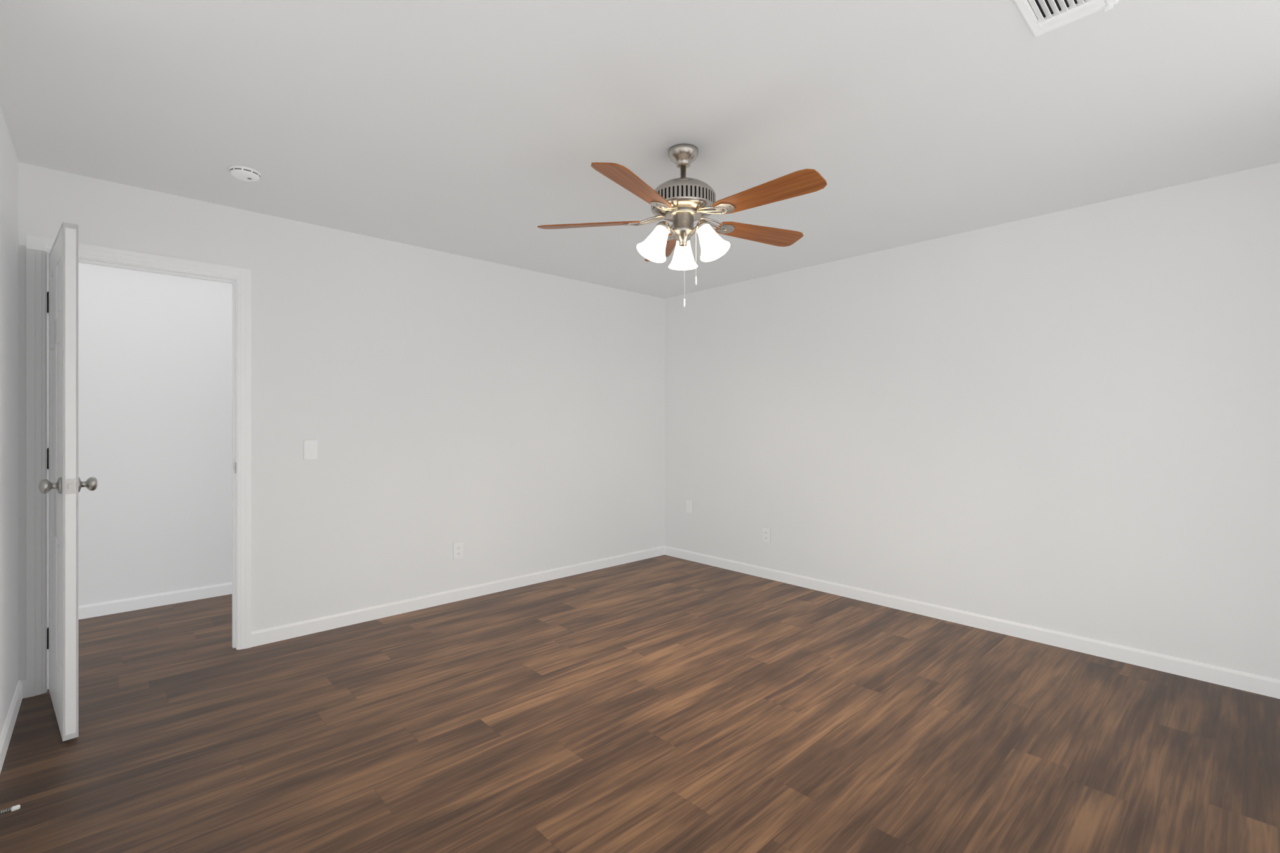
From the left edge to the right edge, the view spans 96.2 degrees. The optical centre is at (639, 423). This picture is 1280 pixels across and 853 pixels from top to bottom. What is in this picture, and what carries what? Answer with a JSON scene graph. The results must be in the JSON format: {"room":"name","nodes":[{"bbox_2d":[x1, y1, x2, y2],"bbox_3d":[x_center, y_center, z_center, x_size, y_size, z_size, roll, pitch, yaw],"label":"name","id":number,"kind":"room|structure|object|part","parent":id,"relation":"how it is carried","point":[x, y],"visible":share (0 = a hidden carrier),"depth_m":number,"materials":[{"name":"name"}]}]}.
{"room":"empty bedroom","nodes":[
{"label":"empty bedroom","id":0,"kind":"room"},
{"bbox_2d":[0,106,18,735],"bbox_3d":[-1.341,0.033,0.934,0.120,2.440,4.480,0,0,-43],"label":"wall","id":1,"kind":"structure","parent":0,"point":[9,420],"depth_m":2.35,"materials":[{"name":"paint"}]},
{"bbox_2d":[0,805,20,814],"bbox_3d":[-1.969,1.201,1.770,0.079,0.024,0.024,0,0,-43],"label":"doorstop","id":2,"kind":"object","parent":1,"relation":"attached to","point":[14,808],"visible":1,"depth_m":1.78,"materials":[{"name":"silver metal"}]},
{"bbox_2d":[0,680,22,773],"bbox_3d":[-1.333,1.212,1.023,0.013,0.082,4.360,0,0,-43],"label":"baseboard","id":3,"kind":"structure","parent":1,"relation":"attached to","point":[8,727],"depth_m":2.29,"materials":[{"name":"white wood"}]},
{"bbox_2d":[78,263,231,606],"bbox_3d":[-2.658,0.033,4.618,5.640,2.440,0.120,0,0,-43],"label":"wall","id":4,"kind":"structure","parent":0,"point":[155,415],"depth_m":3.91,"materials":[{"name":"paint"}]},
{"bbox_2d":[78,582,231,619],"bbox_3d":[-2.613,1.212,4.569,5.400,0.082,0.013,0,0,-43],"label":"baseboard","id":5,"kind":"structure","parent":4,"relation":"attached to","point":[108,608],"depth_m":3.90,"materials":[{"name":"white wood"}]},
{"bbox_2d":[18,162,664,680],"bbox_3d":[-1.777,0.033,3.676,5.640,2.440,0.120,0,0,-43],"label":"wall","id":6,"kind":"structure","parent":0,"point":[500,421],"depth_m":3.80,"materials":[{"name":"paint"}]},
{"bbox_2d":[20,678,26,698],"bbox_3d":[-2.811,1.212,2.617,0.034,0.082,0.013,0,0,-43],"label":"baseboard","id":7,"kind":"structure","parent":6,"relation":"attached to","point":[24,682],"depth_m":2.62,"materials":[{"name":"white wood"}]},
{"bbox_2d":[38,221,97,741],"bbox_3d":[-2.491,0.229,2.474,0.695,2.025,0.166,0,0,41],"label":"door","id":8,"kind":"structure","parent":6,"relation":"in","point":[63,485],"depth_m":2.27,"materials":[{"name":"white wood"}]},
{"bbox_3d":[-2.756,0.220,2.690,0.011,1.670,0.036,0,0,41],"label":"door hinge","id":9,"kind":"part","parent":8,"relation":"part of","materials":[{"name":"silver metal"}]},
{"bbox_3d":[-2.491,0.229,2.474,0.676,2.025,0.044,0,0,41],"label":"panel","id":10,"kind":"part","parent":8,"relation":"part of","materials":[{"name":"white wood"}]},
{"bbox_3d":[-2.268,0.248,2.281,0.104,0.066,0.166,0,0,41],"label":"knob","id":11,"kind":"part","parent":8,"relation":"part of","materials":[{"name":"silver metal"}]},
{"bbox_2d":[26,235,251,698],"bbox_3d":[-2.531,0.198,2.960,0.860,2.110,0.137,0,0,-43],"label":"door frame","id":12,"kind":"structure","parent":6,"relation":"attached to","point":[37,249],"depth_m":2.74,"materials":[{"name":"white wood"}]},
{"bbox_3d":[-2.244,0.248,3.186,0.002,0.060,0.028,0,0,-43],"label":"door jamb strike","id":13,"kind":"part","parent":12,"relation":"part of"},
{"bbox_2d":[303,440,317,459],"bbox_3d":[-1.959,0.160,3.415,0.074,0.120,0.013,0,0,-43],"label":"light switch","id":14,"kind":"object","parent":6,"relation":"attached to","point":[310,449],"visible":1,"depth_m":3.41,"materials":[{"name":"white plastic"}]},
{"bbox_2d":[251,545,664,647],"bbox_3d":[-0.972,1.212,4.338,3.319,0.082,0.013,0,0,-43],"label":"baseboard","id":15,"kind":"structure","parent":6,"relation":"attached to","point":[265,636],"depth_m":3.91,"materials":[{"name":"white wood"}]},
{"bbox_2d":[453,541,463,559],"bbox_3d":[-1.283,0.901,4.051,0.074,0.120,0.008,0,0,-43],"label":"electrical outlet","id":16,"kind":"object","parent":6,"relation":"attached to","point":[458,550],"visible":1,"depth_m":4.05,"materials":[{"name":"white plastic"}]},
{"bbox_2d":[0,555,1279,852],"bbox_3d":[-0.687,1.303,2.511,5.640,0.100,5.890,0,0,-43],"label":"floor","id":17,"kind":"structure","parent":0,"point":[664,704],"depth_m":2.29,"materials":[{"name":"wood"}]},
{"bbox_2d":[0,0,1279,298],"bbox_3d":[-0.687,-1.237,2.511,5.640,0.100,5.890,0,0,-43],"label":"ceiling","id":18,"kind":"structure","parent":0,"point":[489,130],"depth_m":2.18,"materials":[{"name":"paint"}]},
{"bbox_2d":[228,165,261,181],"bbox_3d":[-1.863,-1.170,2.706,0.126,0.034,0.126,0,0,-43],"label":"smoke detector","id":19,"kind":"object","parent":18,"relation":"attached to","point":[244,174],"visible":1,"depth_m":2.68,"materials":[{"name":"white plastic"}]},
{"bbox_2d":[537,143,826,307],"bbox_3d":[0.220,-0.842,2.475,1.263,0.689,1.213,-1,1,-43],"label":"ceiling fan","id":20,"kind":"object","parent":18,"relation":"hanging from","point":[683,203],"visible":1,"depth_m":2.42,"materials":[{"name":"brown wood"}]},
{"label":"blade","id":21,"kind":"part","parent":20,"relation":"part of","materials":[{"name":"brown wood"}]},
{"bbox_3d":[-0.013,-0.880,2.140,0.142,0.006,0.465,15,8,28],"label":"blade","id":22,"kind":"part","parent":20,"relation":"part of","materials":[{"name":"brown wood"}]},
{"bbox_3d":[0.019,-0.891,2.530,0.140,0.042,0.171,-1,1,-43],"label":"arm","id":23,"kind":"part","parent":20,"relation":"part of"},
{"bbox_3d":[0.074,-0.779,2.452,0.138,0.128,0.138,29,-11,-23],"label":"lamp shade","id":24,"kind":"part","parent":20,"relation":"part of","materials":[{"name":"white glass"}]},
{"bbox_3d":[0.122,-0.892,2.917,0.142,0.006,0.465,-13,3,-9],"label":"blade","id":25,"kind":"part","parent":20,"relation":"part of","materials":[{"name":"brown wood"}]},
{"bbox_3d":[0.112,-0.888,2.355,0.195,0.042,0.099,-1,1,-43],"label":"arm","id":26,"kind":"part","parent":20,"relation":"part of"},
{"bbox_2d":[655,220,678,236],"bbox_3d":[0.113,-0.839,2.476,0.101,0.055,0.065,-1,1,-43],"label":"socket","id":27,"kind":"object","parent":20,"relation":"attached to","point":[664,228],"depth_m":2.44,"materials":[{"name":"silver metal"}]},
{"bbox_3d":[0.165,-0.893,2.674,0.132,0.042,0.176,-1,1,-43],"label":"arm","id":28,"kind":"part","parent":20,"relation":"part of"},
{"bbox_3d":[0.198,-0.782,2.634,0.138,0.128,0.138,0,28,4],"label":"lamp shade","id":29,"kind":"part","parent":20,"relation":"part of","materials":[{"name":"white glass"}]},
{"bbox_3d":[0.217,-0.682,2.477,0.058,0.370,0.028,-1,1,-43],"label":"cord","id":30,"kind":"part","parent":20,"relation":"part of","materials":[{"name":"white plastic"}]},
{"bbox_2d":[687,219,711,236],"bbox_3d":[0.257,-0.839,2.465,0.065,0.055,0.102,-1,1,-43],"label":"socket","id":31,"kind":"object","parent":20,"relation":"attached to","point":[703,227],"depth_m":2.43,"materials":[{"name":"silver metal"}]},
{"bbox_3d":[0.294,-0.778,2.435,0.138,0.128,0.138,-31,-16,31],"label":"lamp shade","id":32,"kind":"part","parent":20,"relation":"part of","materials":[{"name":"white glass"}]},
{"bbox_3d":[0.307,-0.889,2.388,0.075,0.042,0.202,-1,1,-43],"label":"arm","id":33,"kind":"part","parent":20,"relation":"part of"},
{"bbox_3d":[0.341,-0.891,2.576,0.196,0.042,0.098,-1,1,-43],"label":"arm","id":34,"kind":"part","parent":20,"relation":"part of"},
{"bbox_3d":[0.560,-0.889,2.695,0.465,0.006,0.142,0,-12,-27],"label":"blade","id":35,"kind":"part","parent":20,"relation":"part of","materials":[{"name":"brown wood"}]},
{"bbox_3d":[0.484,-0.881,2.211,0.465,0.006,0.142,1,-12,45],"label":"blade","id":36,"kind":"part","parent":20,"relation":"part of","materials":[{"name":"brown wood"}]},
{"bbox_2d":[1013,0,1118,37],"bbox_3d":[1.145,-1.179,1.562,0.365,0.016,0.200,0,0,-43],"label":"ceiling vent","id":37,"kind":"object","parent":18,"relation":"in","point":[1041,17],"visible":1,"depth_m":1.64,"materials":[{"name":"white plastic"}]},
{"bbox_2d":[664,162,1279,679],"bbox_3d":[1.328,0.033,4.397,0.120,2.440,5.890,0,0,-43],"label":"wall","id":38,"kind":"structure","parent":0,"point":[1065,421],"depth_m":3.33,"materials":[{"name":"paint"}]},
{"bbox_2d":[686,499,692,513],"bbox_3d":[0.450,0.761,5.242,0.007,0.120,0.074,0,0,-43],"label":"outlet","id":39,"kind":"object","parent":38,"relation":"attached to","point":[689,506],"visible":1,"depth_m":5.24,"materials":[{"name":"white plastic"}]},
{"bbox_2d":[762,527,770,543],"bbox_3d":[1.020,0.905,4.633,0.008,0.120,0.074,0,0,-43],"label":"electrical outlet","id":40,"kind":"object","parent":38,"relation":"attached to","point":[766,534],"visible":1,"depth_m":4.63,"materials":[{"name":"white plastic"}]},
{"bbox_2d":[664,545,1279,699],"bbox_3d":[1.720,1.212,3.881,0.013,0.082,4.360,0,0,-43],"label":"baseboard","id":41,"kind":"structure","parent":38,"relation":"attached to","point":[1244,681],"depth_m":3.33,"materials":[{"name":"white wood"}]}
]}

